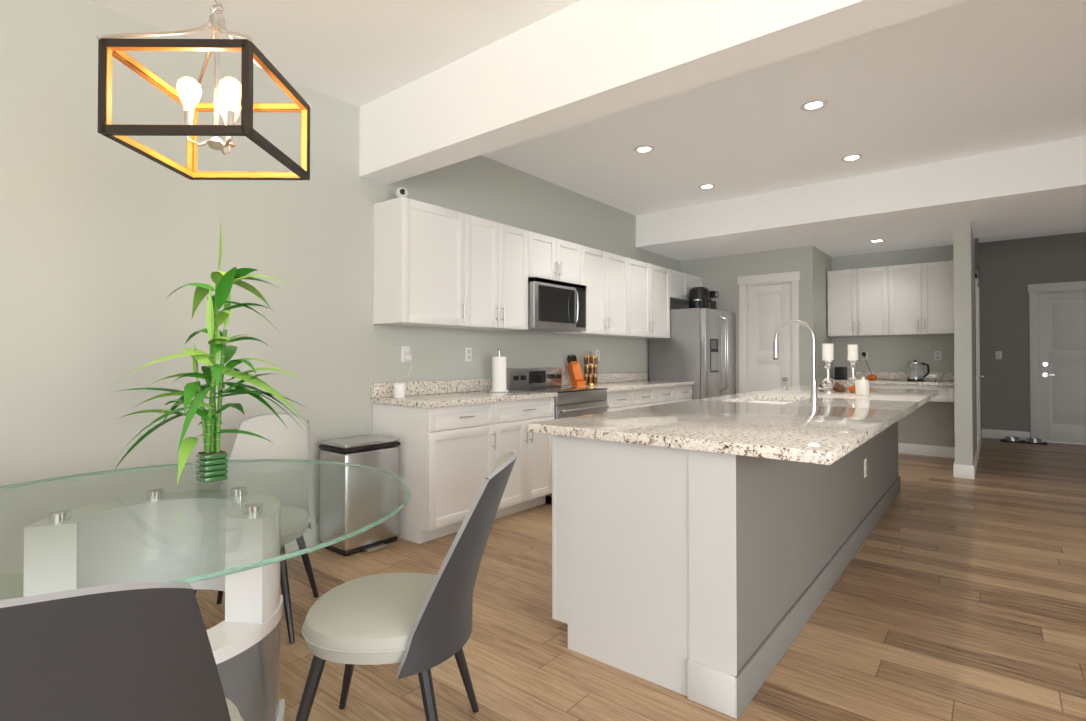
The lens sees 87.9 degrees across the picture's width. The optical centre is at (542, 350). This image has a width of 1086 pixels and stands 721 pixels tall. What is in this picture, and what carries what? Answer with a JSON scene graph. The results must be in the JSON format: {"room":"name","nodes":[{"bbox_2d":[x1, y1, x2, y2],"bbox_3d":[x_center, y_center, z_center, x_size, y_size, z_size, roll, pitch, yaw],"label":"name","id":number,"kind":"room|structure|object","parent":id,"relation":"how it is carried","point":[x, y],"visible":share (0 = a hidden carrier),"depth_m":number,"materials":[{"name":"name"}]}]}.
{"room":"kitchen with dining area","nodes":[
{"label":"kitchen with dining area","id":0,"kind":"room"},
{"bbox_2d":[0,0,680,572],"bbox_3d":[-1.494,-0.222,3.691,0.140,2.920,13.100,-1,-1,39],"label":"wall","id":1,"kind":"structure","parent":0,"point":[108,246],"depth_m":2.99,"materials":[{"name":"grey paint"}]},
{"bbox_2d":[397,346,411,382],"bbox_3d":[-1.001,0.124,4.051,0.171,0.319,0.228,-1,-1,39],"label":"outlet","id":2,"kind":"object","parent":1,"relation":"attached to","point":[406,355],"visible":0.92,"depth_m":4.14,"materials":[{"name":"white plastic"}]},
{"bbox_2d":[373,197,472,328],"bbox_3d":[-0.868,-0.607,4.097,0.326,0.840,0.629,-1,-1,39],"label":"upper cabinet","id":3,"kind":"object","parent":1,"relation":"attached to","point":[437,266],"depth_m":3.92,"materials":[{"name":"white wood"}]},
{"bbox_2d":[372,187,407,348],"bbox_3d":[-1.046,-0.583,3.969,0.208,1.128,0.232,-1,-1,39],"label":"security camera","id":4,"kind":"object","parent":3,"relation":"on","point":[401,191],"visible":0.67,"depth_m":3.93,"materials":[{"name":"white plastic"}]},
{"bbox_2d":[465,348,471,361],"bbox_3d":[-0.615,0.029,4.662,0.008,0.116,0.072,-1,-1,39],"label":"electrical outlet","id":5,"kind":"object","parent":1,"relation":"attached to","point":[468,354],"visible":1,"depth_m":4.66,"materials":[{"name":"white plastic"}]},
{"bbox_2d":[473,216,504,329],"bbox_3d":[-0.594,-0.603,4.438,0.326,0.840,0.483,-1,-1,39],"label":"upper cabinet","id":6,"kind":"object","parent":1,"relation":"attached to","point":[488,235],"depth_m":4.40,"materials":[{"name":"white wood"}]},
{"bbox_2d":[485,225,528,330],"bbox_3d":[-0.384,-0.600,4.700,0.326,0.840,0.424,-1,-1,39],"label":"upper cabinet","id":7,"kind":"object","parent":1,"relation":"attached to","point":[516,239],"depth_m":4.66,"materials":[{"name":"white wood"}]},
{"bbox_2d":[529,231,560,280],"bbox_3d":[-0.110,-0.821,5.042,0.326,0.390,0.449,-1,-1,39],"label":"upper cabinet","id":8,"kind":"object","parent":1,"relation":"attached to","point":[544,251],"depth_m":4.95,"materials":[{"name":"white wood"}]},
{"bbox_2d":[523,277,585,331],"bbox_3d":[0.044,-0.404,5.126,0.454,0.427,0.764,-1,-1,39],"label":"microwave","id":9,"kind":"object","parent":8,"relation":"attached to","point":[556,306],"visible":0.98,"depth_m":4.96,"materials":[{"name":"silver metal"}]},
{"bbox_2d":[561,240,584,285],"bbox_3d":[0.097,-0.818,5.300,0.326,0.390,0.449,-1,-1,39],"label":"upper cabinet","id":10,"kind":"object","parent":1,"relation":"attached to","point":[572,254],"depth_m":5.28,"materials":[{"name":"white wood"}]},
{"bbox_2d":[554,246,612,336],"bbox_3d":[0.394,-0.589,5.667,0.326,0.840,0.499,-1,-1,39],"label":"upper cabinet","id":11,"kind":"object","parent":1,"relation":"attached to","point":[598,263],"depth_m":5.63,"materials":[{"name":"white wood"}]},
{"bbox_2d":[596,350,599,360],"bbox_3d":[0.601,0.047,6.175,0.008,0.116,0.072,-1,-1,39],"label":"electrical outlet","id":12,"kind":"object","parent":1,"relation":"attached to","point":[598,353],"visible":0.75,"depth_m":6.18,"materials":[{"name":"white plastic"}]},
{"bbox_2d":[613,254,632,336],"bbox_3d":[0.651,-0.585,5.987,0.326,0.840,0.558,-1,-1,39],"label":"upper cabinet","id":13,"kind":"object","parent":1,"relation":"attached to","point":[622,266],"depth_m":5.99,"materials":[{"name":"white wood"}]},
{"bbox_2d":[625,259,652,337],"bbox_3d":[0.946,-0.581,6.353,0.326,0.840,0.618,-1,-1,39],"label":"upper cabinet","id":14,"kind":"object","parent":1,"relation":"attached to","point":[642,271],"depth_m":6.32,"materials":[{"name":"white wood"}]},
{"bbox_2d":[633,265,669,338],"bbox_3d":[1.241,-0.577,6.720,0.326,0.840,0.559,-1,-1,39],"label":"upper cabinet","id":15,"kind":"object","parent":1,"relation":"attached to","point":[661,275],"depth_m":6.68,"materials":[{"name":"white wood"}]},
{"bbox_2d":[284,429,1029,552],"bbox_3d":[0.723,1.169,3.305,3.780,0.130,15.300,-1,-1,39],"label":"baseboard","id":16,"kind":"structure","parent":1,"relation":"attached to","point":[964,471],"depth_m":6.77,"materials":[{"name":"white wood"}]},
{"bbox_2d":[670,269,702,304],"bbox_3d":[1.743,-0.820,7.317,0.363,0.340,0.991,-1,-1,39],"label":"upper cabinet","id":17,"kind":"object","parent":1,"relation":"attached to","point":[682,284],"visible":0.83,"depth_m":7.14,"materials":[{"name":"white wood"}]},
{"bbox_2d":[88,0,1085,242],"bbox_3d":[3.148,-1.743,1.902,9.640,0.080,16.100,-1,-1,39],"label":"ceiling","id":18,"kind":"structure","parent":0,"point":[968,78],"depth_m":3.64,"materials":[{"name":"white paint"}]},
{"bbox_2d":[96,0,311,179],"bbox_3d":[-1.038,-1.156,1.796,0.433,1.094,0.433,0,-1,-1],"label":"pendant light","id":19,"kind":"object","parent":18,"relation":"hanging from","point":[227,104],"visible":1,"depth_m":1.72,"materials":[{"name":"brown metal"}]},
{"bbox_2d":[634,145,653,152],"bbox_3d":[0.835,-1.667,4.659,0.170,0.006,0.170,-1,-1,39],"label":"recessed light","id":20,"kind":"object","parent":18,"relation":"in","point":[644,149],"visible":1,"depth_m":4.65,"materials":[{"name":"white"}]},
{"bbox_2d":[359,0,967,184],"bbox_3d":[2.510,-1.473,0.994,9.500,0.480,0.230,-1,-1,39],"label":"ceiling beam","id":21,"kind":"structure","parent":18,"relation":"attached to","point":[580,61],"depth_m":2.73,"materials":[{"name":"white paint"}]},
{"bbox_2d":[698,184,715,188],"bbox_3d":[1.650,-1.656,5.672,0.170,0.006,0.170,-1,-1,39],"label":"recessed light","id":22,"kind":"object","parent":18,"relation":"in","point":[706,186],"visible":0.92,"depth_m":5.67,"materials":[{"name":"white"}]},
{"bbox_2d":[800,99,827,110],"bbox_3d":[1.849,-1.677,3.844,0.170,0.006,0.170,-1,-1,39],"label":"recessed light","id":23,"kind":"object","parent":18,"relation":"in","point":[813,105],"visible":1,"depth_m":3.84,"materials":[{"name":"white"}]},
{"bbox_2d":[841,154,862,161],"bbox_3d":[2.663,-1.665,4.857,0.170,0.006,0.170,-1,-1,39],"label":"recessed light","id":24,"kind":"object","parent":18,"relation":"in","point":[852,157],"visible":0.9,"depth_m":4.85,"materials":[{"name":"white"}]},
{"bbox_2d":[195,438,1085,720],"bbox_3d":[3.086,1.248,1.918,9.800,0.060,16.100,-1,-1,39],"label":"floor","id":25,"kind":"structure","parent":0,"point":[949,598],"depth_m":2.50,"materials":[{"name":"brown wood"}]},
{"bbox_2d":[0,573,23,599],"bbox_3d":[-1.865,0.764,1.686,0.630,0.909,0.493,0,-1,-3],"label":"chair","id":26,"kind":"object","parent":25,"relation":"on","point":[16,593],"depth_m":1.78,"materials":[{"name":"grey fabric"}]},
{"bbox_2d":[0,582,243,720],"bbox_3d":[-0.764,0.755,0.949,0.493,0.909,0.630,0,-1,-27],"label":"chair","id":27,"kind":"object","parent":25,"relation":"on","point":[141,651],"visible":1,"depth_m":0.75,"materials":[{"name":"grey fabric"}]},
{"bbox_2d":[0,459,411,720],"bbox_3d":[-1.167,0.840,1.723,1.490,0.750,1.490,-1,-1,39],"label":"dining table","id":28,"kind":"object","parent":25,"relation":"on","point":[228,541],"visible":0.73,"depth_m":1.70,"materials":[{"name":"clear glass"}]},
{"bbox_2d":[110,221,312,483],"bbox_3d":[-1.166,-0.009,2.058,0.632,0.950,0.638,-1,-1,39],"label":"bamboo plant","id":29,"kind":"object","parent":28,"relation":"on","point":[211,462],"visible":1,"depth_m":2.02,"materials":[{"name":"green plant"}]},
{"bbox_2d":[194,413,318,642],"bbox_3d":[-1.326,0.774,2.629,0.493,0.909,0.630,0,-1,-10],"label":"chair","id":30,"kind":"object","parent":25,"relation":"on","point":[293,441],"visible":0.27,"depth_m":2.81,"materials":[{"name":"grey leather"}]},
{"bbox_2d":[318,434,399,555],"bbox_3d":[-1.155,0.901,3.599,0.353,0.672,0.406,-1,-1,39],"label":"trash can","id":31,"kind":"object","parent":25,"relation":"on","point":[377,451],"visible":0.94,"depth_m":3.49,"materials":[{"name":"silver metal"}]},
{"bbox_2d":[295,451,517,720],"bbox_3d":[-0.392,0.764,1.693,0.630,0.909,0.493,0,-1,2],"label":"chair","id":32,"kind":"object","parent":25,"relation":"on","point":[420,624],"visible":1,"depth_m":1.53,"materials":[{"name":"grey fabric"}]},
{"bbox_2d":[373,394,502,543],"bbox_3d":[-0.750,0.804,4.004,0.606,0.875,0.659,-1,-1,39],"label":"base cabinet","id":33,"kind":"object","parent":25,"relation":"on","point":[457,439],"depth_m":3.72,"materials":[{"name":"white wood"}]},
{"bbox_2d":[371,398,530,409],"bbox_3d":[-0.541,0.369,4.244,0.633,0.001,1.314,-1,-1,39],"label":"countertop","id":34,"kind":"structure","parent":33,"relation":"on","point":[516,399],"depth_m":3.87,"materials":[{"name":"beige stone"}]},
{"bbox_2d":[394,383,404,397],"bbox_3d":[-0.989,0.274,3.883,0.080,0.100,0.080,-1,-1,39],"label":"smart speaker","id":35,"kind":"object","parent":34,"relation":"on","point":[399,390],"visible":1,"depth_m":3.85,"materials":[{"name":"white plastic"}]},
{"bbox_2d":[490,348,507,391],"bbox_3d":[-0.359,0.156,4.636,0.150,0.354,0.150,-1,-1,39],"label":"paper towel","id":36,"kind":"object","parent":34,"relation":"on","point":[499,373],"visible":1,"depth_m":4.58,"materials":[{"name":"white paper"}]},
{"bbox_2d":[447,394,556,516],"bbox_3d":[-0.379,0.809,4.465,0.606,0.875,0.759,-1,-1,39],"label":"base cabinet","id":37,"kind":"object","parent":25,"relation":"on","point":[529,482],"depth_m":4.30,"materials":[{"name":"white wood"}]},
{"bbox_2d":[506,367,608,503],"bbox_3d":[0.139,0.704,5.037,0.646,1.100,0.762,-1,-1,39],"label":"range","id":38,"kind":"object","parent":25,"relation":"on","point":[570,401],"visible":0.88,"depth_m":4.97,"materials":[{"name":"silver metal"}]},
{"bbox_2d":[605,388,633,411],"bbox_3d":[0.490,0.822,5.555,0.595,0.875,0.470,-1,-1,39],"label":"base cabinet","id":39,"kind":"object","parent":25,"relation":"on","point":[617,398],"depth_m":5.36,"materials":[{"name":"white wood"}]},
{"bbox_2d":[630,384,681,391],"bbox_3d":[0.948,0.390,6.096,0.633,0.001,1.878,-1,-1,39],"label":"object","id":40,"kind":"structure","parent":39,"relation":"on","point":[675,385],"depth_m":5.92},
{"bbox_2d":[567,354,585,385],"bbox_3d":[0.322,0.187,5.612,0.100,0.316,0.244,0,-1,-26],"label":"knife block","id":41,"kind":"object","parent":40,"relation":"on","point":[575,372],"visible":0.98,"depth_m":5.58,"materials":[{"name":"orange wood"}]},
{"bbox_2d":[584,351,597,384],"bbox_3d":[0.491,0.175,5.774,0.150,0.343,0.150,-1,-1,39],"label":"spice rack","id":42,"kind":"object","parent":40,"relation":"on","point":[590,364],"visible":0.96,"depth_m":5.73,"materials":[{"name":"gold metal"}]},
{"bbox_2d":[586,384,653,407],"bbox_3d":[0.784,0.826,5.921,0.595,0.875,0.470,-1,-1,39],"label":"base cabinet","id":43,"kind":"object","parent":25,"relation":"on","point":[644,397],"depth_m":5.69,"materials":[{"name":"white wood"}]},
{"bbox_2d":[642,384,673,404],"bbox_3d":[1.079,0.830,6.287,0.595,0.875,0.470,-1,-1,39],"label":"base cabinet","id":44,"kind":"object","parent":25,"relation":"on","point":[663,393],"depth_m":6.05,"materials":[{"name":"white wood"}]},
{"bbox_2d":[646,380,693,402],"bbox_3d":[1.373,0.835,6.654,0.595,0.875,0.471,-1,-1,39],"label":"base cabinet","id":45,"kind":"object","parent":25,"relation":"on","point":[684,393],"depth_m":6.46,"materials":[{"name":"white wood"}]},
{"bbox_2d":[649,308,735,399],"bbox_3d":[1.940,0.388,7.146,0.816,1.780,0.976,-1,-1,39],"label":"fridge","id":46,"kind":"object","parent":25,"relation":"on","point":[698,347],"visible":0.42,"depth_m":6.78,"materials":[{"name":"silver metal"}]},
{"bbox_2d":[693,299,700,307],"bbox_3d":[1.866,-0.564,6.807,0.094,0.115,0.094,-1,-1,39],"label":"canister","id":47,"kind":"object","parent":46,"relation":"on","point":[697,303],"visible":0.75,"depth_m":6.77,"materials":[{"name":"black plastic"}]},
{"bbox_2d":[689,287,711,307],"bbox_3d":[1.976,-0.653,7.079,0.288,0.300,0.256,-1,-1,39],"label":"air fryer","id":48,"kind":"object","parent":46,"relation":"on","point":[702,294],"visible":0.67,"depth_m":6.99,"materials":[{"name":"black plastic"}]},
{"bbox_2d":[709,291,718,309],"bbox_3d":[2.168,-0.636,7.309,0.182,0.270,0.150,-1,-1,39],"label":"coffee maker","id":49,"kind":"object","parent":46,"relation":"on","point":[714,294],"visible":0.25,"depth_m":7.24,"materials":[{"name":"black plastic"}]},
{"bbox_2d":[540,390,901,718],"bbox_3d":[1.599,0.801,3.706,0.818,0.876,4.069,-1,-1,39],"label":"kitchen island","id":50,"kind":"object","parent":25,"relation":"on","point":[704,551],"depth_m":2.16,"materials":[{"name":"white wood"}]},
{"bbox_2d":[528,394,935,465],"bbox_3d":[1.683,0.342,3.646,1.180,0.040,4.118,-1,-1,39],"label":"island countertop","id":51,"kind":"structure","parent":50,"relation":"on","point":[824,444],"depth_m":2.32,"materials":[{"name":"beige stone"}]},
{"bbox_2d":[720,398,799,409],"bbox_3d":[1.524,0.452,3.798,0.424,0.200,0.764,-1,-1,39],"label":"sink","id":52,"kind":"object","parent":51,"relation":"in","point":[778,402],"depth_m":3.93,"materials":[{"name":"silver metal"}]},
{"bbox_2d":[773,320,828,399],"bbox_3d":[1.717,0.057,3.763,0.348,0.532,0.054,-1,-1,39],"label":"faucet","id":53,"kind":"object","parent":51,"relation":"on","point":[814,388],"visible":1,"depth_m":3.71,"materials":[{"name":"silver metal"}]},
{"bbox_2d":[821,344,834,392],"bbox_3d":[2.256,0.131,4.458,0.104,0.400,0.104,-1,-1,39],"label":"candle holder","id":54,"kind":"object","parent":51,"relation":"on","point":[827,356],"visible":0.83,"depth_m":4.43,"materials":[{"name":"white wax"}]},
{"bbox_2d":[836,383,844,391],"bbox_3d":[2.386,0.298,4.506,0.054,0.067,0.054,0,-1,24],"label":"pine cone","id":55,"kind":"object","parent":51,"relation":"on","point":[838,387],"depth_m":4.49,"materials":[{"name":"brown"}]},
{"bbox_2d":[848,385,854,392],"bbox_3d":[2.486,0.300,4.502,0.086,0.064,0.086,-1,-1,39],"label":"pumpkin","id":56,"kind":"object","parent":51,"relation":"on","point":[851,388],"visible":0.65,"depth_m":4.48,"materials":[{"name":"orange"}]},
{"bbox_2d":[846,344,859,390],"bbox_3d":[2.603,0.134,4.731,0.104,0.400,0.104,-1,-1,39],"label":"candle holder","id":57,"kind":"object","parent":51,"relation":"on","point":[852,355],"visible":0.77,"depth_m":4.70,"materials":[{"name":"white wax"}]},
{"bbox_2d":[855,377,868,395],"bbox_3d":[2.341,0.258,4.131,0.090,0.138,0.090,-1,-1,39],"label":"mason jar","id":58,"kind":"object","parent":51,"relation":"on","point":[861,386],"visible":1,"depth_m":4.10,"materials":[{"name":"white"}]},
{"bbox_2d":[821,371,954,432],"bbox_3d":[4.201,0.767,6.838,1.368,1.015,0.633,-1,-1,39],"label":"countertop","id":59,"kind":"structure","parent":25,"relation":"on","point":[943,383],"depth_m":6.62,"materials":[{"name":"white stone"}]},
{"bbox_2d":[835,367,847,379],"bbox_3d":[3.816,0.283,7.212,0.120,0.160,0.150,-1,-1,39],"label":"speaker","id":60,"kind":"object","parent":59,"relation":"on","point":[840,373],"visible":1,"depth_m":7.15,"materials":[{"name":"black plastic"}]},
{"bbox_2d":[867,374,876,379],"bbox_3d":[4.031,0.320,6.904,0.107,0.080,0.107,-1,-1,39],"label":"pumpkin","id":61,"kind":"object","parent":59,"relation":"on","point":[872,377],"visible":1,"depth_m":6.87,"materials":[{"name":"orange"}]},
{"bbox_2d":[907,360,929,380],"bbox_3d":[4.433,0.232,6.659,0.226,0.249,0.170,-1,-1,39],"label":"kettle","id":62,"kind":"object","parent":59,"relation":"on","point":[915,370],"visible":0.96,"depth_m":6.61,"materials":[{"name":"clear glass"}]},
{"bbox_2d":[1001,436,1047,444],"bbox_3d":[6.785,1.257,7.957,0.500,0.061,0.250,-1,-1,39],"label":"pet bowl","id":63,"kind":"object","parent":25,"relation":"on","point":[1018,440],"visible":1,"depth_m":7.93,"materials":[{"name":"silver metal"}]},
{"bbox_2d":[681,246,816,393],"bbox_3d":[2.612,0.010,7.329,1.700,2.540,0.120,-1,-1,39],"label":"wall","id":64,"kind":"structure","parent":0,"point":[722,274],"depth_m":7.09,"materials":[{"name":"grey paint"}]},
{"bbox_2d":[738,271,799,392],"bbox_3d":[2.849,0.155,7.095,0.760,2.245,0.166,-1,-1,39],"label":"door","id":65,"kind":"structure","parent":64,"relation":"attached to","point":[769,307],"depth_m":7.10,"materials":[{"name":"white wood"}]},
{"bbox_2d":[817,249,831,385],"bbox_3d":[3.581,0.010,7.289,0.140,2.540,0.970,-1,-1,39],"label":"wall","id":66,"kind":"structure","parent":0,"point":[824,261],"depth_m":7.11,"materials":[{"name":"grey paint"}]},
{"bbox_2d":[636,136,1085,260],"bbox_3d":[5.574,-1.479,4.806,9.500,0.380,2.370,-1,-1,39],"label":"ceiling","id":67,"kind":"structure","parent":0,"point":[1034,188],"depth_m":5.51,"materials":[{"name":"white paint"}]},
{"bbox_2d":[868,239,884,242],"bbox_3d":[3.838,-1.266,6.474,0.170,0.006,0.170,-1,-1,39],"label":"recessed light","id":68,"kind":"object","parent":67,"relation":"in","point":[876,240],"visible":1,"depth_m":6.45,"materials":[{"name":"white"}]},
{"bbox_2d":[832,244,976,446],"bbox_3d":[4.494,0.008,7.100,1.520,2.540,0.120,-1,-1,39],"label":"wall","id":69,"kind":"structure","parent":0,"point":[929,423],"depth_m":6.97,"materials":[{"name":"grey paint"}]},
{"bbox_2d":[861,351,872,374],"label":"outlet","id":70,"kind":"object","parent":69,"relation":"attached to","point":[864,354],"depth_m":7.27,"materials":[{"name":"white plastic"}]},
{"bbox_2d":[827,260,953,336],"bbox_3d":[4.285,-0.614,6.960,1.348,0.840,0.363,-1,-1,39],"label":"upper cabinet","id":71,"kind":"object","parent":69,"relation":"attached to","point":[907,299],"visible":1,"depth_m":6.82,"materials":[{"name":"white wood"}]},
{"bbox_2d":[934,351,941,359],"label":"outlet","id":72,"kind":"object","parent":69,"relation":"attached to","point":[937,355],"depth_m":6.80,"materials":[{"name":"white plastic"}]},
{"bbox_2d":[975,271,983,457],"bbox_3d":[5.480,0.168,7.076,0.085,2.220,1.020,-1,-1,39],"label":"door frame","id":73,"kind":"structure","parent":69,"relation":"attached to","point":[978,376],"depth_m":6.70,"materials":[{"name":"white wood"}]},
{"bbox_2d":[953,222,980,465],"bbox_3d":[5.339,-0.183,7.052,0.140,2.920,3.700,-1,-1,39],"label":"wall column","id":74,"kind":"structure","parent":0,"point":[965,258],"depth_m":5.62,"materials":[{"name":"grey paint"}]},
{"bbox_2d":[979,232,1085,437],"bbox_3d":[8.063,-0.180,7.313,3.780,2.920,0.120,-1,-1,39],"label":"wall","id":75,"kind":"structure","parent":0,"point":[1010,270],"depth_m":8.22,"materials":[{"name":"grey paint"}]},
{"bbox_2d":[995,351,1001,358],"bbox_3d":[6.718,0.062,8.306,0.075,0.120,0.010,-1,-1,39],"label":"light switch","id":76,"kind":"object","parent":75,"relation":"attached to","point":[998,354],"visible":1,"depth_m":8.30,"materials":[{"name":"white plastic"}]},
{"bbox_2d":[1028,281,1085,443],"bbox_3d":[7.439,0.163,7.778,1.120,2.245,0.150,-1,-1,39],"label":"door","id":77,"kind":"structure","parent":75,"relation":"attached to","point":[1057,320],"depth_m":7.92,"materials":[{"name":"white wood"}]}
]}

